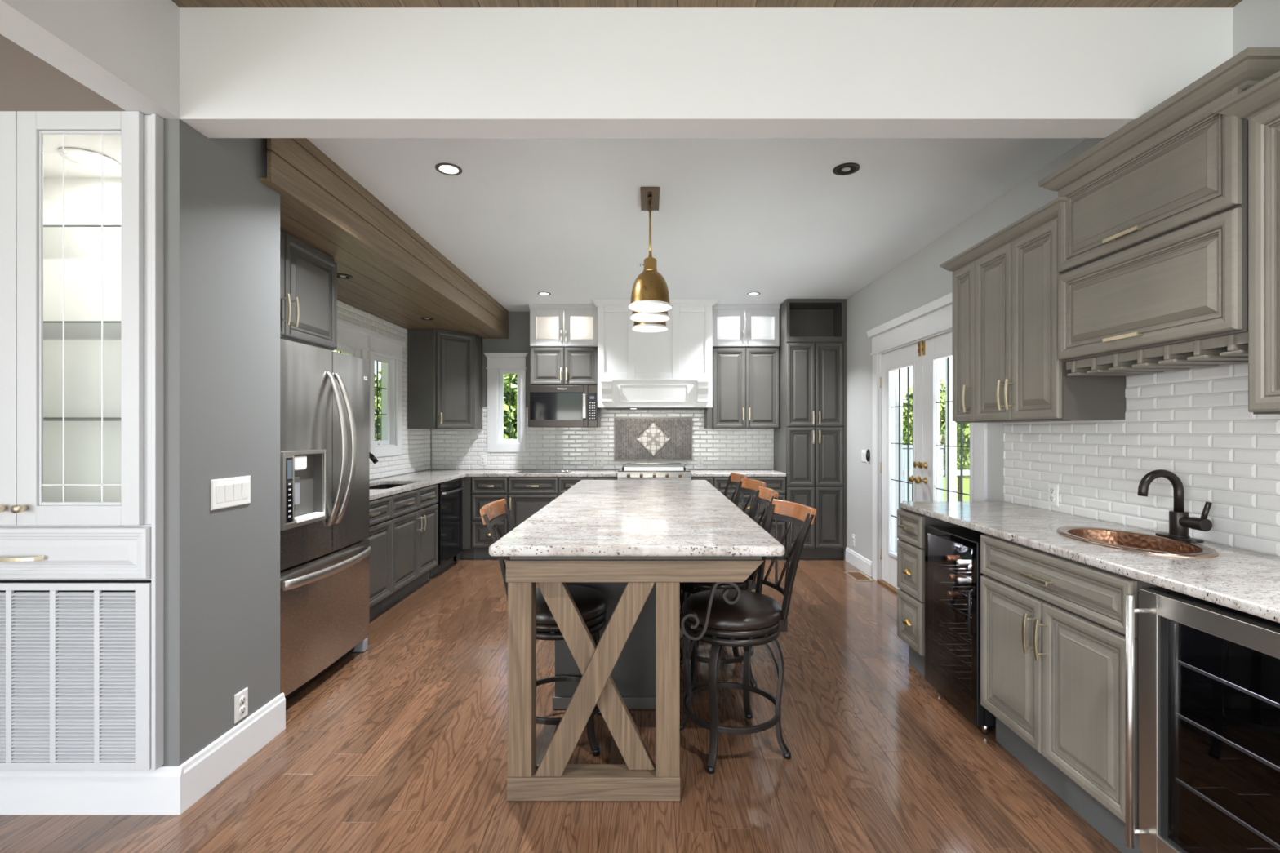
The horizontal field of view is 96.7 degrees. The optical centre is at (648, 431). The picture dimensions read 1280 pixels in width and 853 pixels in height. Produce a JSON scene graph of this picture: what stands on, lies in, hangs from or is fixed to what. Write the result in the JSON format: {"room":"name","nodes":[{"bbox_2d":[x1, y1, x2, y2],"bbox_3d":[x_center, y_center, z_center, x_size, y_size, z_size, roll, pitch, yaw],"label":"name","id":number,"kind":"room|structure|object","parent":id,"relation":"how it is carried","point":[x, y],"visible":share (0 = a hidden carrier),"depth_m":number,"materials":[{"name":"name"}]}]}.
{"room":"kitchen","nodes":[
{"label":"kitchen","id":0,"kind":"room"},
{"bbox_2d":[0,34,125,111],"bbox_3d":[-2.246,-1.379,2.265,0.848,0.522,0.470,0,0,0],"label":"wall","id":1,"kind":"structure","parent":0,"point":[28,82],"depth_m":2.03,"materials":[{"name":"grey paint"}]},
{"bbox_2d":[0,111,164,770],"bbox_3d":[-2.200,0.038,2.197,0.940,2.304,0.525,0,0,0],"label":"display cabinet","id":2,"kind":"object","parent":1,"relation":"attached to","point":[82,193],"visible":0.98,"depth_m":1.99,"materials":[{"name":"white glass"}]},
{"bbox_2d":[43,419,120,421],"bbox_3d":[-2.200,-0.046,2.255,0.876,0.006,0.385,0,0,0],"label":"shelf","id":3,"kind":"object","parent":2,"relation":"attached to","point":[43,420],"depth_m":2.27,"materials":[{"name":"clear glass"}]},
{"bbox_2d":[43,328,120,340],"bbox_3d":[-2.200,-0.395,2.255,0.876,0.006,0.385,0,0,0],"label":"shelf","id":4,"kind":"object","parent":2,"relation":"attached to","point":[48,335],"depth_m":2.36,"materials":[{"name":"clear glass"}]},
{"bbox_2d":[57,146,120,169],"bbox_3d":[-2.230,-1.087,2.270,0.180,0.006,0.180,0,0,0],"label":"puck light","id":5,"kind":"object","parent":2,"relation":"on","point":[87,161],"depth_m":2.27,"materials":[{"name":"white"}]},
{"bbox_2d":[0,0,279,765],"bbox_3d":[-1.748,-0.140,-0.958,0.145,3.000,7.085,0,0,0],"label":"wall","id":6,"kind":"structure","parent":0,"point":[222,224],"depth_m":2.15,"materials":[{"name":"grey paint"}]},
{"bbox_2d":[210,475,250,511],"bbox_3d":[-1.669,0.243,2.268,0.011,0.116,0.212,0,0,0],"label":"light switch","id":7,"kind":"object","parent":6,"relation":"attached to","point":[228,492],"visible":1,"depth_m":2.26,"materials":[{"name":"white plastic"}]},
{"bbox_2d":[234,687,248,724],"bbox_3d":[-1.670,1.125,2.335,0.009,0.115,0.072,0,0,0],"label":"power outlet","id":8,"kind":"object","parent":6,"relation":"attached to","point":[241,699],"visible":1,"depth_m":2.33,"materials":[{"name":"white plastic"}]},
{"bbox_2d":[239,695,245,705],"bbox_3d":[-1.668,1.105,2.335,0.003,0.035,0.035,0,0,0],"label":"receptacle","id":9,"kind":"object","parent":8,"relation":"attached to","point":[242,698],"depth_m":2.33,"materials":[{"name":"white plastic"}]},
{"bbox_2d":[239,705,245,715],"bbox_3d":[-1.668,1.145,2.335,0.003,0.035,0.035,0,0,0],"label":"receptacle","id":10,"kind":"object","parent":8,"relation":"attached to","point":[242,708],"depth_m":2.33,"materials":[{"name":"white plastic"}]},
{"bbox_2d":[259,137,508,338],"bbox_3d":[-2.083,-1.234,4.531,0.913,0.317,4.162,0,0,0],"label":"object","id":11,"kind":"structure","parent":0,"point":[400,278],"depth_m":3.64,"materials":[{"name":"brown wood"}]},
{"bbox_2d":[337,273,352,279],"bbox_3d":[-2.120,-1.073,3.940,0.124,0.006,0.124,0,0,0],"label":"recessed light","id":12,"kind":"object","parent":11,"relation":"in","point":[342,276],"visible":0.77,"depth_m":3.95,"materials":[{"name":"grey"}]},
{"bbox_2d":[420,317,434,319],"bbox_3d":[-2.115,-1.073,5.430,0.124,0.006,0.124,0,0,0],"label":"recessed light","id":13,"kind":"object","parent":11,"relation":"in","point":[422,318],"visible":1,"depth_m":5.42,"materials":[{"name":"grey metal"}]},
{"bbox_2d":[337,299,431,487],"bbox_3d":[-2.610,-0.090,4.603,0.140,2.900,4.035,0,0,0],"label":"wall","id":14,"kind":"structure","parent":0,"point":[338,300],"depth_m":5.70,"materials":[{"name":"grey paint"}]},
{"bbox_2d":[280,229,337,351],"bbox_3d":[-2.200,-0.785,3.065,0.640,0.570,0.928,0,0,0],"label":"upper cabinet","id":15,"kind":"object","parent":14,"relation":"attached to","point":[308,275],"visible":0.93,"depth_m":3.21,"materials":[{"name":"grey wood"}]},
{"bbox_2d":[334,318,372,359],"bbox_3d":[-2.580,-0.333,4.640,0.180,1.145,0.960,0,0,0],"label":"window","id":16,"kind":"structure","parent":14,"relation":"in","point":[352,338],"depth_m":4.85,"materials":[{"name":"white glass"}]},
{"bbox_2d":[368,330,406,457],"bbox_3d":[-2.580,-0.333,5.480,0.180,1.145,0.720,0,0,0],"label":"window","id":17,"kind":"structure","parent":14,"relation":"in","point":[387,350],"depth_m":5.64,"materials":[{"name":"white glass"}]},
{"bbox_2d":[407,328,482,429],"bbox_3d":[-2.229,-0.549,6.279,0.598,1.048,0.659,0,0,0],"label":"upper cabinet","id":18,"kind":"object","parent":14,"relation":"attached to","point":[445,367],"visible":1,"depth_m":6.03,"materials":[{"name":"grey wood"}]},
{"bbox_2d":[430,311,530,546],"bbox_3d":[-0.307,-0.090,6.690,4.785,2.900,0.140,0,0,0],"label":"wall","id":19,"kind":"structure","parent":0,"point":[518,340],"depth_m":6.62,"materials":[{"name":"grey paint"}]},
{"bbox_2d":[484,352,528,452],"bbox_3d":[-1.653,-0.333,6.660,0.505,1.145,0.180,0,0,0],"label":"window","id":20,"kind":"structure","parent":19,"relation":"in","point":[499,364],"depth_m":6.60,"materials":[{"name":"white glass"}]},
{"bbox_2d":[528,303,597,346],"bbox_3d":[-0.935,-1.166,6.418,0.757,0.458,0.385,0,0,0],"label":"upper cabinet","id":21,"kind":"object","parent":19,"relation":"attached to","point":[551,325],"visible":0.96,"depth_m":6.27,"materials":[{"name":"white wood"}]},
{"bbox_2d":[529,346,597,386],"bbox_3d":[-0.934,-0.720,6.418,0.755,0.430,0.394,0,0,0],"label":"upper cabinet","id":22,"kind":"object","parent":19,"relation":"attached to","point":[548,366],"visible":1,"depth_m":6.27,"materials":[{"name":"grey wood"}]},
{"bbox_2d":[528,386,600,426],"bbox_3d":[-0.936,-0.271,6.378,0.757,0.452,0.464,0,0,0],"label":"microwave","id":23,"kind":"object","parent":22,"relation":"attached to","point":[548,406],"visible":0.98,"depth_m":6.19,"materials":[{"name":"grey metal"}]},
{"bbox_2d":[431,407,773,469],"bbox_3d":[-0.515,0.083,6.615,4.030,0.725,0.008,0,0,0],"label":"tiled wall","id":24,"kind":"structure","parent":19,"relation":"attached to","point":[546,447],"depth_m":6.61,"materials":[{"name":"white tile"}]},
{"bbox_2d":[480,455,486,465],"bbox_3d":[-1.920,0.340,6.606,0.072,0.115,0.009,0,0,0],"label":"power outlet","id":25,"kind":"object","parent":24,"relation":"attached to","point":[482,458],"visible":1,"depth_m":6.60,"materials":[{"name":"white plastic"}]},
{"bbox_2d":[593,457,603,466],"bbox_3d":[-0.585,0.360,6.606,0.118,0.115,0.009,0,0,0],"label":"power outlet","id":26,"kind":"object","parent":24,"relation":"attached to","point":[597,461],"visible":1,"depth_m":6.60,"materials":[{"name":"white plastic"}]},
{"bbox_2d":[613,417,692,460],"bbox_3d":[0.053,0.094,6.605,0.910,0.494,0.012,0,0,0],"label":"mosaic panel","id":27,"kind":"object","parent":24,"relation":"attached to","point":[634,438],"visible":1,"depth_m":6.61,"materials":[{"name":"grey"}]},
{"bbox_2d":[697,457,703,466],"bbox_3d":[0.600,0.355,6.606,0.072,0.115,0.009,0,0,0],"label":"power outlet","id":28,"kind":"object","parent":24,"relation":"attached to","point":[700,460],"visible":1,"depth_m":6.60,"materials":[{"name":"white plastic"}]},
{"bbox_2d":[591,298,719,409],"bbox_3d":[0.066,-0.818,6.296,1.346,1.151,0.628,0,0,0],"label":"range hood","id":29,"kind":"object","parent":19,"relation":"attached to","point":[671,369],"visible":0.94,"depth_m":6.06,"materials":[{"name":"white wood"}]},
{"bbox_2d":[704,347,778,428],"bbox_3d":[1.043,-0.478,6.418,0.798,0.897,0.394,0,0,0],"label":"upper cabinet","id":30,"kind":"object","parent":19,"relation":"attached to","point":[745,380],"visible":1,"depth_m":6.27,"materials":[{"name":"grey wood"}]},
{"bbox_2d":[712,303,780,347],"bbox_3d":[1.063,-1.166,6.418,0.759,0.458,0.385,0,0,0],"label":"upper cabinet","id":31,"kind":"object","parent":19,"relation":"attached to","point":[734,325],"visible":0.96,"depth_m":6.27,"materials":[{"name":"white wood"}]},
{"bbox_2d":[0,555,1121,852],"bbox_3d":[-0.875,1.361,0.694,6.579,0.002,12.352,0,0,0],"label":"floor","id":32,"kind":"structure","parent":0,"point":[400,745],"depth_m":2.32,"materials":[{"name":"brown wood"}]},
{"bbox_2d":[280,338,370,700],"bbox_3d":[-2.046,0.459,3.110,0.819,1.798,0.909,0,0,0],"label":"refrigerator","id":33,"kind":"object","parent":32,"relation":"on","point":[325,549],"visible":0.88,"depth_m":3.03,"materials":[{"name":"grey metal"}]},
{"bbox_2d":[365,495,391,619],"bbox_3d":[-2.205,0.920,3.953,0.640,0.877,0.663,0,0,0],"label":"base cabinet","id":34,"kind":"object","parent":32,"relation":"on","point":[380,537],"visible":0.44,"depth_m":4.11,"materials":[{"name":"grey wood"}]},
{"bbox_2d":[373,484,438,611],"bbox_3d":[-2.205,0.920,4.757,0.640,0.877,0.938,0,0,0],"label":"base cabinet","id":35,"kind":"object","parent":32,"relation":"on","point":[415,513],"visible":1,"depth_m":4.70,"materials":[{"name":"grey wood"}]},
{"bbox_2d":[429,478,465,577],"bbox_3d":[-2.200,0.922,5.587,0.631,0.871,0.622,0,0,0],"label":"dishwasher","id":36,"kind":"object","parent":32,"relation":"on","point":[450,503],"visible":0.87,"depth_m":5.52,"materials":[{"name":"black metal"}]},
{"bbox_2d":[456,476,473,561],"bbox_3d":[-1.940,0.920,6.005,0.130,0.877,0.160,0,0,0],"label":"filler panel","id":37,"kind":"object","parent":32,"relation":"on","point":[468,552],"visible":0.62,"depth_m":6.00,"materials":[{"name":"grey wood"}]},
{"bbox_2d":[471,476,507,558],"bbox_3d":[-1.679,0.920,6.270,0.383,0.877,0.660,0,0,0],"label":"base cabinet","id":38,"kind":"object","parent":32,"relation":"on","point":[485,490],"visible":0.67,"depth_m":5.99,"materials":[{"name":"grey wood"}]},
{"bbox_2d":[507,476,558,533],"bbox_3d":[-1.220,0.920,6.270,0.533,0.877,0.660,0,0,0],"label":"base cabinet","id":39,"kind":"object","parent":32,"relation":"on","point":[526,495],"visible":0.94,"depth_m":5.99,"materials":[{"name":"grey wood"}]},
{"bbox_2d":[479,498,608,756],"bbox_3d":[-0.457,0.844,2.560,0.548,1.037,0.434,0,0,0],"label":"bar stool","id":40,"kind":"object","parent":32,"relation":"on","point":[592,604],"visible":0.43,"depth_m":2.44,"materials":[{"name":"black metal"}]},
{"bbox_2d":[558,476,595,496],"bbox_3d":[-0.759,0.920,6.270,0.383,0.877,0.660,0,0,0],"label":"base cabinet","id":41,"kind":"object","parent":32,"relation":"on","point":[565,483],"visible":0.23,"depth_m":5.99,"materials":[{"name":"grey wood"}]},
{"bbox_2d":[595,476,617,479],"bbox_3d":[-0.452,0.920,6.270,0.228,0.877,0.660,0,0,0],"label":"base cabinet","id":42,"kind":"object","parent":32,"relation":"on","point":[596,477],"visible":0.02,"depth_m":5.99,"materials":[{"name":"grey wood"}]},
{"bbox_2d":[368,469,619,500],"bbox_3d":[-1.433,0.463,5.105,2.195,0.034,3.010,0,0,0],"label":"countertop","id":43,"kind":"structure","parent":42,"relation":"on","point":[420,479],"depth_m":5.95,"materials":[{"name":"stone"}]},
{"bbox_2d":[368,451,378,463],"bbox_3d":[-2.362,0.296,4.774,0.205,0.297,0.097,0,0,0],"label":"kitchen faucet","id":44,"kind":"object","parent":43,"relation":"on","point":[371,456],"visible":0.24,"depth_m":4.74,"materials":[{"name":"grey metal"}]},
{"bbox_2d":[368,484,403,488],"bbox_3d":[-2.215,0.577,4.750,0.378,0.192,0.748,0,0,0],"label":"sink","id":45,"kind":"object","parent":43,"relation":"in","point":[380,486],"visible":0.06,"depth_m":5.11,"materials":[{"name":"grey metal"}]},
{"bbox_2d":[515,470,573,473],"bbox_3d":[-1.135,0.434,6.265,0.560,0.022,0.430,0,0,0],"label":"cooktop","id":46,"kind":"object","parent":43,"relation":"in","point":[522,471],"visible":1,"depth_m":6.12,"materials":[{"name":"black"}]},
{"bbox_2d":[506,555,763,801],"bbox_3d":[-0.051,0.906,3.473,0.945,0.902,2.780,0,0,0],"label":"kitchen island","id":47,"kind":"object","parent":32,"relation":"on","point":[634,664],"visible":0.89,"depth_m":2.09,"materials":[{"name":"brown wood"}]},
{"bbox_2d":[488,480,785,555],"bbox_3d":[-0.043,0.436,3.471,1.083,0.038,2.828,0,0,0],"label":"island countertop","id":48,"kind":"structure","parent":47,"relation":"on","point":[592,517],"depth_m":2.54,"materials":[{"name":"stone"}]},
{"bbox_2d":[617,462,691,479],"bbox_3d":[0.058,0.838,6.239,0.780,0.945,0.691,0,0,0],"label":"range","id":49,"kind":"object","parent":32,"relation":"on","point":[626,473],"visible":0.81,"depth_m":5.99,"materials":[{"name":"silver metal"}]},
{"bbox_2d":[618,469,688,471],"bbox_3d":[0.058,0.450,6.293,0.776,0.030,0.505,0,0,0],"label":"cooktop","id":50,"kind":"object","parent":49,"relation":"in","point":[620,469],"depth_m":6.28,"materials":[{"name":"silver metal"}]},
{"bbox_2d":[691,476,713,485],"bbox_3d":[0.567,0.920,6.293,0.228,0.877,0.614,0,0,0],"label":"base cabinet","id":51,"kind":"object","parent":32,"relation":"on","point":[710,479],"visible":0.04,"depth_m":5.99,"materials":[{"name":"grey wood"}]},
{"bbox_2d":[686,472,747,597],"bbox_3d":[0.441,0.844,4.266,0.548,1.037,0.434,0,0,-9],"label":"bar stool","id":52,"kind":"object","parent":32,"relation":"on","point":[736,477],"visible":0.11,"depth_m":4.38,"materials":[{"name":"brown wood"}]},
{"bbox_2d":[680,477,766,653],"bbox_3d":[0.460,0.844,3.730,0.548,1.037,0.434,0,0,-14],"label":"bar stool","id":53,"kind":"object","parent":32,"relation":"on","point":[752,484],"visible":0.09,"depth_m":3.81,"materials":[{"name":"black metal"}]},
{"bbox_2d":[680,486,778,689],"bbox_3d":[0.429,0.844,3.177,0.548,1.037,0.434,0,0,-3],"label":"bar stool","id":54,"kind":"object","parent":32,"relation":"on","point":[767,494],"visible":0.3,"depth_m":3.04,"materials":[{"name":"black metal"}]},
{"bbox_2d":[680,498,816,773],"bbox_3d":[0.417,0.844,2.502,0.548,1.037,0.434,0,0,-15],"label":"bar stool","id":55,"kind":"object","parent":32,"relation":"on","point":[757,619],"visible":0.95,"depth_m":2.39,"materials":[{"name":"black metal"}]},
{"bbox_2d":[713,476,785,558],"bbox_3d":[1.065,0.920,6.270,0.763,0.877,0.660,0,0,0],"label":"base cabinet","id":56,"kind":"object","parent":32,"relation":"on","point":[776,483],"visible":0.12,"depth_m":5.99,"materials":[{"name":"grey wood"}]},
{"bbox_2d":[688,469,786,476],"bbox_3d":[0.951,0.463,6.298,0.997,0.034,0.625,0,0,0],"label":"countertop","id":57,"kind":"structure","parent":56,"relation":"on","point":[695,473],"depth_m":6.06,"materials":[{"name":"stone"}]},
{"bbox_2d":[773,298,846,558],"bbox_3d":[1.767,-0.017,6.270,0.632,2.751,0.680,0,0,0],"label":"pantry cabinet","id":58,"kind":"object","parent":32,"relation":"on","point":[810,439],"visible":0.97,"depth_m":5.98,"materials":[{"name":"grey wood"}]},
{"bbox_2d":[843,571,875,581],"bbox_3d":[1.965,1.358,5.330,0.170,0.004,0.340,0,0,0],"label":"floor vent","id":59,"kind":"object","parent":32,"relation":"in","point":[856,575],"visible":1,"depth_m":5.30,"materials":[{"name":"beige metal"}]},
{"bbox_2d":[897,507,963,676],"bbox_3d":[1.740,0.902,3.186,0.670,0.914,0.296,0,0,0],"label":"base cabinet","id":60,"kind":"object","parent":32,"relation":"on","point":[911,525],"visible":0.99,"depth_m":3.16,"materials":[{"name":"beige wood"}]},
{"bbox_2d":[899,501,1279,622],"bbox_3d":[1.765,0.426,2.178,0.633,0.031,2.315,0,0,0],"label":"countertop","id":61,"kind":"structure","parent":60,"relation":"on","point":[1242,580],"depth_m":1.84,"materials":[{"name":"stone"}]},
{"bbox_2d":[1056,526,1218,558],"bbox_3d":[1.790,0.477,2.120,0.356,0.152,0.566,0,0,0],"label":"bar sink","id":62,"kind":"object","parent":61,"relation":"in","point":[1133,541],"visible":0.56,"depth_m":2.18,"materials":[{"name":"orange metal"}]},
{"bbox_2d":[1137,469,1212,542],"bbox_3d":[1.925,0.273,2.115,0.182,0.260,0.193,0,0,0],"label":"bar faucet","id":63,"kind":"object","parent":61,"relation":"on","point":[1180,522],"visible":1,"depth_m":2.12,"materials":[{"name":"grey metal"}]},
{"bbox_2d":[924,524,995,735],"bbox_3d":[1.717,0.925,2.752,0.590,0.866,0.475,0,0,0],"label":"wine cooler","id":64,"kind":"object","parent":32,"relation":"on","point":[953,574],"visible":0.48,"depth_m":2.71,"materials":[{"name":"black glass"}]},
{"bbox_2d":[980,533,1159,852],"bbox_3d":[1.740,0.902,2.100,0.670,0.914,0.798,0,0,0],"label":"base cabinet","id":65,"kind":"object","parent":32,"relation":"on","point":[1052,626],"visible":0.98,"depth_m":2.02,"materials":[{"name":"beige wood"}]},
{"bbox_2d":[1124,586,1279,852],"bbox_3d":[1.716,0.911,1.395,0.642,0.892,0.600,0,0,0],"label":"beverage fridge","id":66,"kind":"object","parent":32,"relation":"on","point":[1209,673],"visible":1,"depth_m":1.51,"materials":[{"name":"silver"}]},
{"bbox_2d":[306,137,1087,311],"bbox_3d":[-0.225,-1.453,4.450,4.950,0.120,4.700,0,0,0],"label":"ceiling","id":67,"kind":"structure","parent":0,"point":[522,218],"depth_m":3.46,"materials":[{"name":"white paint"}]},
{"bbox_2d":[435,162,462,175],"bbox_3d":[-1.061,-1.390,3.018,0.136,0.006,0.136,0,0,0],"label":"recessed light","id":68,"kind":"object","parent":67,"relation":"in","point":[445,168],"visible":1,"depth_m":3.01,"materials":[{"name":"grey"}]},
{"bbox_2d":[537,292,551,295],"bbox_3d":[-1.057,-1.390,5.760,0.130,0.006,0.130,0,0,0],"label":"recessed light","id":69,"kind":"object","parent":67,"relation":"in","point":[539,293],"visible":1,"depth_m":5.76,"materials":[{"name":"grey"}]},
{"bbox_2d":[627,186,672,333],"bbox_3d":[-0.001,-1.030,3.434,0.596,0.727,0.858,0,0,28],"label":"pendant light","id":70,"kind":"object","parent":67,"relation":"attached to","point":[650,291],"depth_m":3.16,"materials":[{"name":"gold metal"}]},
{"bbox_2d":[746,292,759,295],"bbox_3d":[1.063,-1.390,5.760,0.130,0.006,0.130,0,0,0],"label":"recessed light","id":71,"kind":"object","parent":67,"relation":"in","point":[749,293],"visible":1,"depth_m":5.76,"materials":[{"name":"grey"}]},
{"bbox_2d":[832,162,859,175],"bbox_3d":[1.048,-1.390,3.018,0.136,0.006,0.136,0,0,0],"label":"recessed light","id":72,"kind":"object","parent":67,"relation":"in","point":[849,168],"visible":1,"depth_m":3.01,"materials":[{"name":"grey metal"}]},
{"bbox_2d":[179,0,1232,137],"bbox_3d":[0.263,-1.377,2.096,3.875,0.525,0.133,0,0,0],"label":"beam","id":73,"kind":"structure","parent":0,"point":[402,72],"depth_m":2.03,"materials":[{"name":"white paint"}]},
{"bbox_2d":[171,0,1242,7],"bbox_3d":[-0.950,-1.521,-1.235,6.298,0.018,6.530,0,0,0],"label":"ceiling","id":74,"kind":"structure","parent":0,"point":[180,3],"depth_m":2.01,"materials":[{"name":"brown wood"}]},
{"bbox_2d":[846,0,1279,579],"bbox_3d":[2.155,-0.140,1.150,0.140,3.000,11.300,0,0,0],"label":"wall","id":75,"kind":"structure","parent":0,"point":[919,280],"depth_m":4.49,"materials":[{"name":"grey paint"}]},
{"bbox_2d":[852,533,855,546],"bbox_3d":[2.080,1.110,5.780,0.009,0.115,0.072,0,0,0],"label":"power outlet","id":76,"kind":"object","parent":75,"relation":"attached to","point":[853,535],"visible":1,"depth_m":5.77,"materials":[{"name":"white plastic"}]},
{"bbox_2d":[844,546,872,577],"bbox_3d":[2.078,1.290,5.665,0.015,0.140,0.730,0,0,0],"label":"baseboard","id":77,"kind":"structure","parent":75,"relation":"attached to","point":[858,561],"depth_m":5.59,"materials":[{"name":"white wood"}]},
{"bbox_2d":[861,449,866,462],"bbox_3d":[2.079,0.240,5.500,0.012,0.117,0.115,0,0,0],"label":"light switch","id":78,"kind":"object","parent":75,"relation":"attached to","point":[863,451],"visible":0.98,"depth_m":5.49,"materials":[{"name":"white plastic"}]},
{"bbox_2d":[866,448,870,462],"bbox_3d":[2.070,0.230,5.380,0.030,0.120,0.046,0,0,0],"label":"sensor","id":79,"kind":"object","parent":75,"relation":"attached to","point":[868,452],"visible":1,"depth_m":5.36,"materials":[{"name":"black plastic"}]},
{"bbox_2d":[866,293,987,594],"bbox_3d":[2.127,0.215,4.375,0.197,2.290,1.850,0,0,0],"label":"door","id":80,"kind":"structure","parent":75,"relation":"in","point":[919,338],"depth_m":4.50,"materials":[{"name":"white wood"}]},
{"bbox_2d":[939,196,1125,422],"bbox_3d":[1.908,-0.523,2.914,0.344,0.947,0.992,0,0,0],"label":"upper cabinet","id":81,"kind":"object","parent":75,"relation":"attached to","point":[1006,367],"visible":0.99,"depth_m":2.76,"materials":[{"name":"beige wood"}]},
{"bbox_2d":[1003,362,1279,555],"bbox_3d":[2.080,0.037,2.167,0.008,0.755,2.335,0,0,0],"label":"tiled wall","id":82,"kind":"structure","parent":75,"relation":"attached to","point":[1197,425],"depth_m":2.28,"materials":[{"name":"white tile"}]},
{"bbox_2d":[1048,482,1058,506],"bbox_3d":[2.071,0.325,2.915,0.009,0.115,0.072,0,0,0],"label":"power outlet","id":83,"kind":"object","parent":82,"relation":"attached to","point":[1053,488],"visible":1,"depth_m":2.91,"materials":[{"name":"white plastic"}]},
{"bbox_2d":[1049,487,1054,493],"bbox_3d":[2.069,0.305,2.915,0.003,0.035,0.035,0,0,0],"label":"receptacle","id":84,"kind":"object","parent":83,"relation":"attached to","point":[1051,489],"depth_m":2.91,"materials":[{"name":"white plastic"}]},
{"bbox_2d":[1049,495,1054,502],"bbox_3d":[2.069,0.345,2.915,0.003,0.035,0.035,0,0,0],"label":"receptacle","id":85,"kind":"object","parent":83,"relation":"attached to","point":[1051,497],"depth_m":2.91,"materials":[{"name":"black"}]},
{"bbox_2d":[1038,47,1279,376],"bbox_3d":[1.907,-0.674,2.090,0.345,0.876,0.885,0,0,0],"label":"upper cabinet","id":86,"kind":"object","parent":75,"relation":"attached to","point":[1153,220],"visible":0.96,"depth_m":1.97,"materials":[{"name":"beige wood"}]},
{"bbox_2d":[1212,71,1279,414],"bbox_3d":[1.908,-0.523,1.420,0.344,0.947,0.680,0,0,0],"label":"upper cabinet","id":87,"kind":"object","parent":75,"relation":"attached to","point":[1260,104],"visible":1,"depth_m":1.65,"materials":[{"name":"beige wood"}]},
{"bbox_3d":[4.215,1.420,3.450,3.970,0.080,4.900,0,0,0],"label":"floor","id":88,"kind":"structure","parent":0,"visible":0},
{"bbox_2d":[894,368,902,552],"bbox_3d":[2.475,-0.010,5.700,0.130,2.780,0.130,0,0,0],"label":"porch post","id":89,"kind":"object","parent":88,"relation":"on","point":[896,372],"visible":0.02,"depth_m":5.65,"materials":[{"name":"grey paint"}]},
{"bbox_2d":[902,469,969,501],"bbox_3d":[3.700,0.858,5.800,2.600,0.925,0.060,0,0,0],"label":"deck railing","id":90,"kind":"object","parent":88,"relation":"on","point":[942,472],"visible":0.02,"depth_m":5.77,"materials":[{"name":"grey paint"}]},
{"bbox_2d":[945,356,956,501],"bbox_3d":[3.030,-0.010,5.700,0.106,2.780,0.106,0,0,0],"label":"porch post","id":91,"kind":"object","parent":88,"relation":"on","point":[953,425],"visible":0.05,"depth_m":5.66,"materials":[{"name":"grey paint"}]},
{"bbox_3d":[-2.866,-0.090,2.308,2.268,2.900,0.555,0,0,0],"label":"wall","id":92,"kind":"structure","parent":0,"visible":0},
{"bbox_2d":[0,580,151,770],"bbox_3d":[-2.205,0.860,2.006,0.916,0.655,0.038,0,0,0],"label":"air vent","id":93,"kind":"object","parent":92,"relation":"in","point":[75,655],"visible":1,"depth_m":1.99,"materials":[{"name":"grey metal"}]},
{"bbox_2d":[0,692,285,814],"bbox_3d":[-2.830,1.278,2.308,2.340,0.165,0.585,0,0,0],"label":"baseboard","id":94,"kind":"structure","parent":92,"relation":"attached to","point":[166,789],"depth_m":2.02,"materials":[{"name":"white wood"}]},
{"label":"outside","id":95,"kind":"structure","parent":0,"visible":0},
{"bbox_2d":[902,453,969,502],"bbox_3d":[0.000,1.970,20.000,120.000,0.020,100.000,0,0,0],"label":"ground","id":96,"kind":"structure","parent":95,"point":[966,479],"depth_m":19.71,"materials":[{"name":"green plant"}]},
{"bbox_2d":[333,350,381,440],"bbox_3d":[-6.135,0.187,11.080,2.320,3.560,2.762,0,0,-28],"label":"tree","id":97,"kind":"object","parent":96,"relation":"on","point":[379,398],"visible":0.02,"depth_m":11.53,"materials":[{"name":"green plant"}]},
{"bbox_2d":[336,351,381,440],"bbox_3d":[-7.957,-0.232,16.123,3.344,4.395,2.811,0,0,-42],"label":"tree","id":98,"kind":"object","parent":96,"relation":"on","point":[380,371],"visible":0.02,"depth_m":15.50,"materials":[{"name":"green plant"}]},
{"bbox_2d":[503,373,516,439],"bbox_3d":[-3.595,-0.232,14.821,2.887,4.395,3.284,0,0,0],"label":"tree","id":99,"kind":"object","parent":96,"relation":"on","point":[506,376],"visible":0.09,"depth_m":14.09,"materials":[{"name":"green plant"}]},
{"bbox_2d":[902,423,906,444],"bbox_3d":[9.264,0.101,23.956,2.888,4.261,3.335,0,0,0],"label":"tree","id":100,"kind":"object","parent":96,"relation":"on","point":[904,436],"visible":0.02,"depth_m":23.20,"materials":[{"name":"green plant"}]},
{"bbox_2d":[902,444,943,501],"bbox_3d":[6.815,1.145,15.500,2.430,1.530,0.060,0,0,0],"label":"fence","id":101,"kind":"object","parent":96,"relation":"on","point":[904,446],"visible":0.07,"depth_m":15.49,"materials":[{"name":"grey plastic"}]},
{"bbox_2d":[902,387,969,476],"bbox_3d":[12.696,-0.038,24.725,3.683,4.013,3.094,0,0,21],"label":"tree","id":102,"kind":"object","parent":96,"relation":"on","point":[966,436],"visible":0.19,"depth_m":24.23,"materials":[{"name":"green plant"}]},
{"bbox_2d":[902,382,969,469],"bbox_3d":[14.473,-0.083,28.818,3.631,4.964,3.767,0,0,33],"label":"tree","id":103,"kind":"object","parent":96,"relation":"on","point":[941,384],"visible":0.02,"depth_m":28.34,"materials":[{"name":"green plant"}]},
{"bbox_2d":[904,378,969,465],"bbox_3d":[17.792,-0.370,34.315,4.653,6.132,4.486,0,0,-19],"label":"tree","id":104,"kind":"object","parent":96,"relation":"on","point":[940,380],"visible":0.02,"depth_m":33.64,"materials":[{"name":"green plant"}]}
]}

